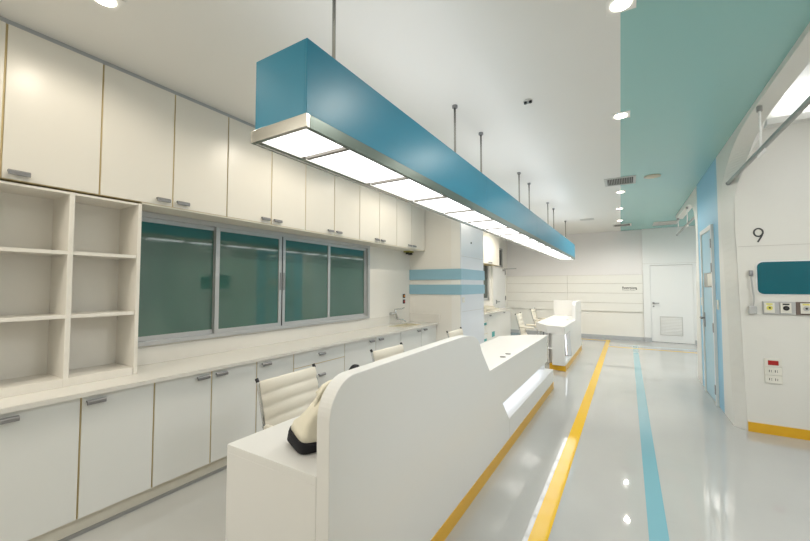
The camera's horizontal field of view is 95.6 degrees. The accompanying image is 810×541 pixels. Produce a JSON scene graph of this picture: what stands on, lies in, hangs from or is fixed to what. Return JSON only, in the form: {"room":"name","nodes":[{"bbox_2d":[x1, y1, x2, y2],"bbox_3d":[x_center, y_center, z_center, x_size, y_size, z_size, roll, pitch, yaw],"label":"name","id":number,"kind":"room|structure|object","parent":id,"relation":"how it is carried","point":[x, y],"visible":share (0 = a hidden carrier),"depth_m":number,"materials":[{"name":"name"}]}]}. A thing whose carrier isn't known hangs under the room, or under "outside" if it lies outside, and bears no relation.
{"room":"hospital nurses' station","nodes":[
{"label":"hospital nurses' station","id":0,"kind":"room"},
{"bbox_2d":[138,237,506,347],"bbox_3d":[-0.618,0.214,5.775,0.120,3.150,15.850,-1,-3,31],"label":"wall","id":1,"kind":"structure","parent":0,"point":[389,269],"depth_m":6.26,"materials":[{"name":"beige paint"}]},
{"bbox_2d":[0,20,102,195],"bbox_3d":[-2.502,-1.009,2.253,0.346,0.935,0.948,-1,-3,31],"label":"upper cabinet","id":2,"kind":"object","parent":1,"relation":"attached to","point":[51,93],"visible":0.99,"depth_m":2.35,"materials":[{"name":"beige"}]},
{"bbox_2d":[0,16,254,127],"bbox_3d":[-1.301,-1.408,4.297,0.308,0.032,5.900,-1,-3,31],"label":"trim","id":3,"kind":"structure","parent":1,"relation":"attached to","point":[7,21],"depth_m":2.65,"materials":[{"name":"grey"}]},
{"bbox_2d":[28,456,226,540],"bbox_3d":[-1.218,1.651,4.120,0.505,0.096,5.900,-1,-3,31],"label":"baseboard","id":4,"kind":"structure","parent":1,"relation":"attached to","point":[79,524],"depth_m":2.50,"materials":[{"name":"beige"}]},
{"bbox_2d":[58,465,226,540],"bbox_3d":[-1.213,1.710,4.115,0.515,0.022,5.900,-1,-3,31],"label":"baseboard strip","id":5,"kind":"object","parent":1,"relation":"attached to","point":[127,511],"depth_m":2.55,"materials":[{"name":"grey"}]},
{"bbox_2d":[97,65,227,216],"bbox_3d":[-2.010,-0.975,3.067,0.346,0.935,0.952,-1,-3,31],"label":"upper cabinet","id":6,"kind":"object","parent":1,"relation":"attached to","point":[159,146],"visible":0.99,"depth_m":2.90,"materials":[{"name":"beige laminate"}]},
{"bbox_2d":[138,211,369,346],"bbox_3d":[-1.446,0.120,4.356,0.135,1.140,3.280,-1,-3,31],"label":"window","id":7,"kind":"structure","parent":1,"relation":"in","point":[200,279],"depth_m":3.80,"materials":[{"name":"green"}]},
{"bbox_2d":[137,316,389,365],"bbox_3d":[-1.263,0.776,4.558,0.009,0.145,3.860,-1,-3,31],"label":"backsplash","id":8,"kind":"structure","parent":1,"relation":"attached to","point":[162,353],"depth_m":3.83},
{"bbox_2d":[226,117,305,229],"bbox_3d":[-1.513,-0.941,3.887,0.346,0.935,0.962,-1,-3,31],"label":"upper cabinet","id":9,"kind":"object","parent":1,"relation":"attached to","point":[265,186],"visible":0.7,"depth_m":3.71,"materials":[{"name":"beige"}]},
{"bbox_2d":[138,202,424,251],"bbox_3d":[-0.954,-0.429,4.824,0.316,0.011,4.560,-1,-3,31],"label":"trim","id":10,"kind":"structure","parent":1,"relation":"attached to","point":[147,207],"depth_m":3.74,"materials":[{"name":"beige"}]},
{"bbox_2d":[305,165,359,239],"bbox_3d":[-1.006,-0.906,4.725,0.346,0.935,0.995,-1,-3,31],"label":"upper cabinet","id":11,"kind":"object","parent":1,"relation":"attached to","point":[332,202],"visible":0.62,"depth_m":4.58,"materials":[{"name":"beige"}]},
{"bbox_2d":[359,185,396,245],"bbox_3d":[-0.502,-0.872,5.557,0.346,0.935,0.948,-1,-3,31],"label":"upper cabinet","id":12,"kind":"object","parent":1,"relation":"attached to","point":[378,210],"visible":0.66,"depth_m":5.43,"materials":[{"name":"beige"}]},
{"bbox_2d":[390,307,405,322],"bbox_3d":[-0.116,0.773,6.296,0.338,0.272,0.104,2,-3,-38],"label":"tap","id":13,"kind":"object","parent":1,"relation":"attached to","point":[395,311],"visible":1,"depth_m":6.22,"materials":[{"name":"silver metal"}]},
{"bbox_2d":[403,251,413,254],"bbox_3d":[0.066,-0.317,6.618,0.120,0.070,0.160,-1,-3,31],"label":"wall sensor","id":14,"kind":"object","parent":1,"relation":"attached to","point":[406,252],"visible":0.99,"depth_m":6.59,"materials":[{"name":"black plastic"}]},
{"bbox_2d":[397,199,424,250],"bbox_3d":[-0.008,-0.838,6.373,0.346,0.935,0.956,-1,-3,31],"label":"upper cabinet","id":15,"kind":"object","parent":1,"relation":"attached to","point":[410,218],"visible":0.59,"depth_m":6.26,"materials":[{"name":"beige laminate"}]},
{"bbox_2d":[483,265,488,300],"bbox_3d":[2.019,0.303,10.094,0.120,1.070,1.470,-1,-3,31],"label":"window","id":16,"kind":"structure","parent":1,"relation":"in","point":[485,268],"depth_m":10.60,"materials":[{"name":"grey"}]},
{"bbox_2d":[483,231,498,265],"bbox_3d":[2.154,-0.657,9.941,0.346,0.985,1.698,-1,-3,31],"label":"upper cabinet","id":17,"kind":"object","parent":1,"relation":"attached to","point":[490,242],"visible":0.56,"depth_m":9.96,"materials":[{"name":"beige"}]},
{"bbox_2d":[495,248,502,266],"bbox_3d":[2.902,-0.411,11.584,0.120,0.600,0.780,-1,-3,31],"label":"window","id":18,"kind":"structure","parent":1,"relation":"in","point":[500,249],"depth_m":11.82,"materials":[{"name":"grey"}]},
{"bbox_2d":[491,266,515,307],"bbox_3d":[3.095,0.959,11.415,0.368,2.130,1.508,-1,-3,31],"label":"door","id":19,"kind":"structure","parent":1,"relation":"in","point":[498,275],"depth_m":11.42,"materials":[{"name":"white wood"}]},
{"bbox_2d":[0,0,809,234],"bbox_3d":[2.412,-1.485,4.012,7.160,0.100,15.850,-1,-3,31],"label":"ceiling","id":20,"kind":"structure","parent":0,"point":[484,58],"depth_m":2.68,"materials":[{"name":"paint"}]},
{"bbox_2d":[91,0,125,12],"bbox_3d":[-1.675,-1.512,2.048,0.150,0.010,0.150,-1,-3,31],"label":"recessed light","id":21,"kind":"object","parent":20,"relation":"in","point":[112,5],"visible":1,"depth_m":2.08,"materials":[{"name":"paint"}]},
{"bbox_2d":[251,0,574,259],"bbox_3d":[1.767,-0.900,5.442,0.356,0.950,8.970,-1,-3,31],"label":"pendant light","id":22,"kind":"object","parent":20,"relation":"hanging from","point":[312,110],"visible":1,"depth_m":1.96,"materials":[{"name":"blue metal"}]},
{"bbox_2d":[523,99,532,104],"bbox_3d":[1.065,-1.458,3.182,0.080,0.022,0.080,-1,-3,31],"label":"sprinkler","id":23,"kind":"object","parent":20,"relation":"attached to","point":[526,101],"visible":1,"depth_m":3.17,"materials":[{"name":"grey metal"}]},
{"bbox_2d":[604,175,635,186],"bbox_3d":[3.284,-1.363,5.613,0.410,0.010,0.460,-1,-3,31],"label":"ceiling vent","id":24,"kind":"object","parent":20,"relation":"in","point":[627,179],"visible":1,"depth_m":5.61,"materials":[{"name":"grey metal"}]},
{"bbox_2d":[611,110,629,120],"bbox_3d":[2.028,-1.453,3.453,0.150,0.010,0.150,-1,-3,31],"label":"recessed light","id":25,"kind":"object","parent":20,"relation":"in","point":[625,114],"visible":1,"depth_m":3.44,"materials":[{"name":"paint"}]},
{"bbox_2d":[605,0,636,16],"bbox_3d":[1.224,-1.510,2.082,0.150,0.010,0.150,-1,-3,31],"label":"recessed light","id":26,"kind":"object","parent":20,"relation":"in","point":[613,7],"visible":1,"depth_m":2.09,"materials":[{"name":"paint"}]},
{"bbox_2d":[613,223,630,226],"bbox_3d":[5.721,-1.194,9.687,0.420,0.010,0.400,-1,-3,31],"label":"ceiling vent","id":27,"kind":"object","parent":20,"relation":"in","point":[628,224],"visible":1,"depth_m":9.71,"materials":[{"name":"grey metal"}]},
{"bbox_2d":[644,174,660,178],"bbox_3d":[3.608,-1.373,5.359,0.210,0.012,0.210,-1,-3,31],"label":"ceiling speaker","id":28,"kind":"object","parent":20,"relation":"attached to","point":[651,176],"visible":1,"depth_m":5.34,"materials":[{"name":"beige plastic"}]},
{"bbox_2d":[652,220,677,225],"bbox_3d":[6.637,-1.207,9.367,0.520,0.010,0.600,-1,-3,31],"label":"ceiling vent","id":29,"kind":"object","parent":20,"relation":"in","point":[676,221],"visible":0.98,"depth_m":9.39,"materials":[{"name":"grey metal"}]},
{"bbox_2d":[410,209,451,341],"bbox_3d":[0.818,0.267,7.056,1.010,3.150,1.130,-1,-3,31],"label":"wall column","id":30,"kind":"structure","parent":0,"point":[437,254],"depth_m":6.58,"materials":[{"name":"beige paint"}]},
{"bbox_2d":[460,223,483,343],"bbox_3d":[1.252,0.256,6.785,0.017,3.150,1.145,-1,-3,31],"label":"wall","id":31,"kind":"structure","parent":30,"relation":"attached to","point":[472,322],"depth_m":6.74,"materials":[{"name":"white paint"}]},
{"bbox_2d":[409,269,484,279],"bbox_3d":[0.830,0.093,7.059,1.035,0.187,1.185,-1,-3,31],"label":"trim","id":32,"kind":"structure","parent":31,"relation":"attached to","point":[428,274],"depth_m":6.57,"materials":[{"name":"blue"}]},
{"bbox_2d":[409,285,484,294],"bbox_3d":[0.830,0.359,7.048,1.035,0.173,1.185,-1,-3,31],"label":"trim","id":33,"kind":"structure","parent":31,"relation":"attached to","point":[413,289],"depth_m":6.56,"materials":[{"name":"blue"}]},
{"bbox_2d":[451,219,460,330],"bbox_3d":[0.882,0.238,6.349,0.165,3.150,0.015,-1,-3,31],"label":"trim","id":34,"kind":"structure","parent":31,"relation":"attached to","point":[455,226],"depth_m":6.35,"materials":[{"name":"white"}]},
{"bbox_2d":[68,332,809,540],"bbox_3d":[2.454,1.761,3.851,7.260,0.100,15.850,-1,-3,31],"label":"floor","id":35,"kind":"structure","parent":0,"point":[720,480],"depth_m":2.93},
{"bbox_2d":[0,398,80,540],"bbox_3d":[-2.449,1.145,2.036,0.571,0.742,0.846,-1,-3,31],"label":"base cabinet","id":36,"kind":"object","parent":35,"relation":"on","point":[39,446],"visible":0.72,"depth_m":2.11,"materials":[{"name":"beige"}]},
{"bbox_2d":[76,383,153,518],"bbox_3d":[-2.122,1.168,2.576,0.571,0.742,0.412,-1,-3,31],"label":"base cabinet","id":37,"kind":"object","parent":35,"relation":"on","point":[116,429],"visible":0.63,"depth_m":2.42,"materials":[{"name":"beige"}]},
{"bbox_2d":[151,362,255,486],"bbox_3d":[-1.795,1.190,3.116,0.571,0.742,0.849,-1,-3,31],"label":"base cabinet","id":38,"kind":"object","parent":35,"relation":"on","point":[195,417],"visible":0.55,"depth_m":2.90,"materials":[{"name":"beige"}]},
{"bbox_2d":[255,355,292,432],"bbox_3d":[-1.462,1.213,3.666,0.571,0.742,0.432,-1,-3,31],"label":"base cabinet","id":39,"kind":"object","parent":35,"relation":"on","point":[270,368],"visible":0.26,"depth_m":3.47,"materials":[{"name":"beige"}]},
{"bbox_2d":[255,363,318,429],"bbox_3d":[-0.586,1.172,2.434,0.620,0.958,0.627,-1,-3,29],"label":"office chair","id":40,"kind":"object","parent":35,"relation":"on","point":[285,397],"visible":0.2,"depth_m":2.49,"materials":[{"name":"beige leather"}]},
{"bbox_2d":[293,344,343,387],"bbox_3d":[-1.146,1.235,4.188,0.571,0.742,0.785,-1,-3,31],"label":"base cabinet","id":41,"kind":"object","parent":35,"relation":"on","point":[329,361],"visible":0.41,"depth_m":4.09,"materials":[{"name":"beige"}]},
{"bbox_2d":[344,332,400,370],"bbox_3d":[-0.612,1.272,5.069,0.571,0.742,1.274,-1,-3,31],"label":"base cabinet","id":42,"kind":"object","parent":35,"relation":"on","point":[358,352],"visible":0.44,"depth_m":4.75,"materials":[{"name":"beige"}]},
{"bbox_2d":[0,313,438,413],"bbox_3d":[-1.175,0.768,4.130,0.605,0.184,5.899,-1,-3,31],"label":"countertop","id":43,"kind":"structure","parent":42,"relation":"on","point":[160,363],"depth_m":3.42,"materials":[{"name":"white laminate"}]},
{"bbox_2d":[0,180,141,397],"bbox_3d":[-2.438,0.116,2.346,0.313,1.279,1.176,-1,-3,31],"label":"shelf unit","id":44,"kind":"object","parent":43,"relation":"on","point":[70,261],"visible":1,"depth_m":2.53,"materials":[{"name":"white wood"}]},
{"bbox_2d":[389,323,420,327],"bbox_3d":[0.004,0.930,6.136,0.338,0.026,0.598,-1,-3,31],"label":"sink","id":45,"kind":"object","parent":43,"relation":"in","point":[404,325],"visible":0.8,"depth_m":6.33,"materials":[{"name":"beige"}]},
{"bbox_2d":[370,342,403,361],"bbox_3d":[0.053,1.216,3.490,0.620,0.958,0.627,-1,-3,32],"label":"office chair","id":46,"kind":"object","parent":35,"relation":"on","point":[377,355],"visible":0.06,"depth_m":3.59,"materials":[{"name":"beige leather"}]},
{"bbox_2d":[225,335,553,540],"bbox_3d":[0.699,1.105,3.659,0.664,1.195,4.903,-1,-3,31],"label":"reception desk","id":47,"kind":"object","parent":35,"relation":"on","point":[407,441],"visible":1,"depth_m":1.83,"materials":[{"name":"white"}]},
{"bbox_2d":[287,380,330,454],"bbox_3d":[-0.411,0.648,1.698,0.310,0.334,0.195,-2,-3,43],"label":"tote bag","id":48,"kind":"object","parent":47,"relation":"on","point":[302,434],"visible":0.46,"depth_m":1.62,"materials":[{"name":"beige fabric"}]},
{"bbox_2d":[349,364,359,369],"bbox_3d":[-0.275,0.651,1.859,0.110,0.344,0.100,-1,-3,31],"label":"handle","id":49,"kind":"object","parent":47,"relation":"on","point":[353,365],"visible":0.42,"depth_m":1.86,"materials":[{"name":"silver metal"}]},
{"bbox_2d":[401,325,435,351],"bbox_3d":[0.029,1.315,6.128,0.571,0.742,1.198,-1,-3,31],"label":"base cabinet","id":50,"kind":"object","parent":35,"relation":"on","point":[416,338],"visible":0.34,"depth_m":5.95,"materials":[{"name":"beige laminate"}]},
{"bbox_2d":[446,327,462,337],"bbox_3d":[0.918,1.276,4.929,0.620,0.958,0.627,-1,-3,29],"label":"office chair","id":51,"kind":"object","parent":35,"relation":"on","point":[459,331],"visible":0.05,"depth_m":5.03,"materials":[{"name":"white leather"}]},
{"bbox_2d":[484,314,487,341],"bbox_3d":[1.571,1.422,8.698,0.547,0.742,0.798,-1,-3,31],"label":"base cabinet","id":52,"kind":"object","parent":35,"relation":"on","point":[485,316],"visible":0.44,"depth_m":8.78,"materials":[{"name":"beige laminate"}]},
{"bbox_2d":[488,312,500,340],"bbox_3d":[2.061,1.455,9.483,0.571,0.742,1.048,-1,-3,31],"label":"base cabinet","id":53,"kind":"object","parent":35,"relation":"on","point":[494,319],"visible":0.44,"depth_m":9.33,"materials":[{"name":"beige laminate"}]},
{"bbox_2d":[484,308,511,314],"bbox_3d":[1.889,1.057,9.214,0.573,0.029,3.715,-1,-3,31],"label":"countertop","id":54,"kind":"structure","parent":53,"relation":"on","point":[500,309],"depth_m":9.79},
{"bbox_2d":[484,308,498,311],"bbox_3d":[2.167,1.033,9.700,0.350,0.055,1.000,-1,-3,31],"label":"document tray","id":55,"kind":"object","parent":54,"relation":"on","point":[491,309],"visible":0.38,"depth_m":9.99,"materials":[{"name":"white plastic"}]},
{"bbox_2d":[501,310,510,335],"bbox_3d":[2.583,1.491,10.347,0.571,0.742,0.968,-1,-3,31],"label":"base cabinet","id":56,"kind":"object","parent":35,"relation":"on","point":[505,315],"visible":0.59,"depth_m":10.20,"materials":[{"name":"beige"}]},
{"bbox_2d":[515,312,540,334],"bbox_3d":[2.716,1.400,7.918,0.620,0.958,0.627,-1,-3,29],"label":"office chair","id":57,"kind":"object","parent":35,"relation":"on","point":[519,319],"visible":0.54,"depth_m":7.93,"materials":[{"name":"white leather"}]},
{"bbox_2d":[530,308,547,343],"bbox_3d":[3.603,1.468,9.554,0.620,0.958,0.627,-1,-3,31],"label":"office chair","id":58,"kind":"object","parent":35,"relation":"on","point":[535,318],"visible":0.32,"depth_m":9.54,"materials":[{"name":"white leather"}]},
{"bbox_2d":[536,300,581,371],"bbox_3d":[3.334,1.287,7.976,0.628,1.190,2.720,-1,-3,31],"label":"reception desk","id":59,"kind":"object","parent":35,"relation":"on","point":[563,328],"visible":1,"depth_m":7.38,"materials":[{"name":"white"}]},
{"bbox_2d":[528,340,609,540],"bbox_3d":[2.444,1.756,4.939,0.105,0.001,13.100,-1,-3,31],"label":"trim","id":60,"kind":"structure","parent":35,"relation":"on","point":[542,527],"depth_m":3.08,"materials":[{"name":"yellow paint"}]},
{"bbox_2d":[608,346,693,352],"bbox_3d":[6.506,1.908,8.603,3.048,0.002,0.080,-1,-3,31],"label":"trim","id":61,"kind":"structure","parent":35,"relation":"on","point":[608,346],"depth_m":8.93,"materials":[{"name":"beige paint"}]},
{"bbox_2d":[633,346,669,540],"bbox_3d":[2.753,1.726,4.227,0.106,0.002,12.200,-1,-3,31],"label":"trim","id":62,"kind":"structure","parent":35,"relation":"on","point":[656,518],"depth_m":3.06,"materials":[{"name":"teal paint"}]},
{"bbox_2d":[620,344,696,350],"bbox_3d":[6.855,1.922,8.941,2.800,0.001,0.120,-1,-3,31],"label":"trim","id":63,"kind":"structure","parent":35,"relation":"on","point":[620,344],"depth_m":9.23,"materials":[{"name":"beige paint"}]},
{"bbox_2d":[507,230,643,336],"bbox_3d":[6.512,0.191,10.630,7.260,3.600,0.170,-1,-3,31],"label":"wall","id":64,"kind":"structure","parent":0,"point":[615,252],"depth_m":11.04,"materials":[{"name":"white paint"}]},
{"bbox_2d":[507,275,643,311],"bbox_3d":[5.081,0.688,11.365,3.830,1.060,0.060,-1,-3,31],"label":"panelling","id":65,"kind":"object","parent":64,"relation":"attached to","point":[611,297],"visible":0.84,"depth_m":11.14,"materials":[{"name":"white"}]},
{"bbox_2d":[622,287,636,290],"bbox_3d":[6.431,0.517,10.517,0.363,0.113,0.004,-1,-3,31],"label":"sign","id":66,"kind":"object","parent":65,"relation":"attached to","point":[622,287],"depth_m":10.51,"materials":[{"name":"grey metal"}]},
{"bbox_2d":[511,329,643,340],"bbox_3d":[5.089,1.971,11.325,3.830,0.100,0.030,-1,-3,31],"label":"baseboard","id":67,"kind":"structure","parent":64,"relation":"attached to","point":[512,330],"depth_m":10.87,"materials":[{"name":"grey"}]},
{"bbox_2d":[516,275,642,311],"bbox_3d":[5.085,0.688,11.371,3.830,1.068,0.045,-1,-3,31],"label":"trim","id":68,"kind":"structure","parent":64,"relation":"attached to","point":[566,275],"depth_m":11.43,"materials":[{"name":"grey metal"}]},
{"bbox_2d":[642,226,696,340],"bbox_3d":[8.099,0.372,9.539,3.223,3.150,0.080,-1,-3,31],"label":"wall surround","id":69,"kind":"object","parent":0,"point":[662,246],"visible":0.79,"depth_m":10.11,"materials":[{"name":"white"}]},
{"bbox_2d":[645,337,696,344],"bbox_3d":[7.351,1.907,9.878,1.520,0.110,0.006,-1,-3,31],"label":"baseboard","id":70,"kind":"structure","parent":69,"relation":"attached to","point":[646,338],"depth_m":10.21,"materials":[{"name":"grey"}]},
{"bbox_2d":[650,265,694,343],"bbox_3d":[7.262,0.904,10.000,0.953,2.112,0.110,-1,-3,31],"label":"door","id":71,"kind":"structure","parent":69,"relation":"attached to","point":[671,286],"depth_m":10.00,"materials":[{"name":"white"}]},
{"bbox_2d":[675,22,809,429],"bbox_3d":[4.012,-0.034,4.608,0.140,3.550,8.830,-1,-3,31],"label":"wall","id":72,"kind":"structure","parent":0,"point":[735,152],"depth_m":4.18,"materials":[{"name":"white paint"}]},
{"bbox_2d":[676,207,694,235],"bbox_3d":[5.551,-1.013,7.291,0.044,0.390,2.700,-1,-3,31],"label":"track","id":73,"kind":"object","parent":72,"relation":"attached to","point":[693,218],"visible":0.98,"depth_m":7.00,"materials":[{"name":"silver metal"}]},
{"bbox_2d":[696,186,702,384],"bbox_3d":[4.673,0.217,5.832,0.005,3.150,0.025,-1,-3,31],"label":"trim","id":74,"kind":"structure","parent":72,"relation":"attached to","point":[696,186],"depth_m":5.83,"materials":[{"name":"white"}]},
{"bbox_2d":[700,224,719,406],"bbox_3d":[4.225,0.585,5.149,0.081,2.360,0.840,-1,-3,31],"label":"door","id":75,"kind":"structure","parent":72,"relation":"in","point":[711,376],"depth_m":5.09,"materials":[{"name":"blue laminate"}]},
{"bbox_2d":[726,95,809,184],"bbox_3d":[2.678,-1.222,2.547,0.044,0.423,3.800,-1,-3,31],"label":"track","id":76,"kind":"object","parent":72,"relation":"attached to","point":[762,148],"visible":1,"depth_m":3.05,"materials":[{"name":"silver metal"}]},
{"bbox_2d":[734,121,764,198],"bbox_3d":[3.537,-1.169,3.656,0.260,0.740,0.830,-1,-3,31],"label":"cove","id":77,"kind":"object","parent":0,"point":[762,126],"visible":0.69,"depth_m":3.78,"materials":[{"name":"white"}]},
{"bbox_2d":[734,91,809,429],"bbox_3d":[4.758,-0.083,3.404,2.576,3.550,0.100,-1,-3,31],"label":"wall","id":78,"kind":"structure","parent":0,"point":[772,195],"depth_m":3.86,"materials":[{"name":"white paint"}]},
{"bbox_2d":[748,270,756,313],"bbox_3d":[3.714,0.231,3.933,0.067,0.466,0.054,-1,-3,31],"label":"lamp","id":79,"kind":"object","parent":78,"relation":"attached to","point":[752,309],"visible":1,"depth_m":3.92,"materials":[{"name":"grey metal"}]},
{"bbox_2d":[753,228,763,241],"bbox_3d":[3.790,-0.380,3.939,0.087,0.157,0.015,-1,-3,31],"label":"sign","id":80,"kind":"object","parent":78,"relation":"attached to","point":[754,234],"visible":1,"depth_m":3.93,"materials":[{"name":"grey"}]},
{"bbox_2d":[762,301,779,313],"bbox_3d":[3.843,0.392,3.856,0.127,0.133,0.040,-1,-3,31],"label":"outlet","id":81,"kind":"object","parent":78,"relation":"attached to","point":[769,307],"visible":1,"depth_m":3.85,"materials":[{"name":"white plastic"}]},
{"bbox_2d":[764,358,782,383],"bbox_3d":[3.846,1.050,3.840,0.135,0.252,0.018,-1,-3,31],"label":"power socket","id":82,"kind":"object","parent":78,"relation":"attached to","point":[772,370],"visible":1,"depth_m":3.83,"materials":[{"name":"white plastic"}]},
{"bbox_2d":[748,421,809,440],"bbox_3d":[4.749,1.638,3.272,2.528,0.100,0.012,-1,-3,31],"label":"baseboard","id":83,"kind":"structure","parent":78,"relation":"attached to","point":[776,430],"depth_m":3.80,"materials":[{"name":"orange"}]},
{"bbox_2d":[755,260,809,295],"bbox_3d":[4.261,0.069,3.635,1.172,0.365,0.010,-1,-3,31],"label":"wall screen","id":84,"kind":"object","parent":78,"relation":"attached to","point":[781,277],"visible":1,"depth_m":3.82,"materials":[{"name":"teal glass"}]},
{"bbox_2d":[764,111,809,128],"bbox_3d":[4.815,-1.581,3.303,2.310,0.065,0.120,-1,-3,31],"label":"trim","id":85,"kind":"structure","parent":78,"relation":"attached to","point":[803,117],"depth_m":3.79,"materials":[{"name":"white"}]},
{"bbox_2d":[779,302,795,314],"bbox_3d":[3.950,0.390,3.792,0.119,0.133,0.040,-1,-3,31],"label":"outlet","id":86,"kind":"object","parent":78,"relation":"attached to","point":[786,308],"visible":1,"depth_m":3.78,"materials":[{"name":"white plastic"}]},
{"bbox_2d":[796,302,809,314],"bbox_3d":[4.083,0.386,3.712,0.189,0.133,0.040,-1,-3,31],"label":"outlet","id":87,"kind":"object","parent":78,"relation":"attached to","point":[802,308],"visible":1,"depth_m":3.73,"materials":[{"name":"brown plastic"}]},
{"bbox_2d":[783,63,809,95],"bbox_3d":[3.797,-1.976,1.819,2.700,0.100,4.100,-1,-3,31],"label":"ceiling light","id":88,"kind":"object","parent":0,"point":[801,84],"depth_m":3.65,"materials":[{"name":"paint"}]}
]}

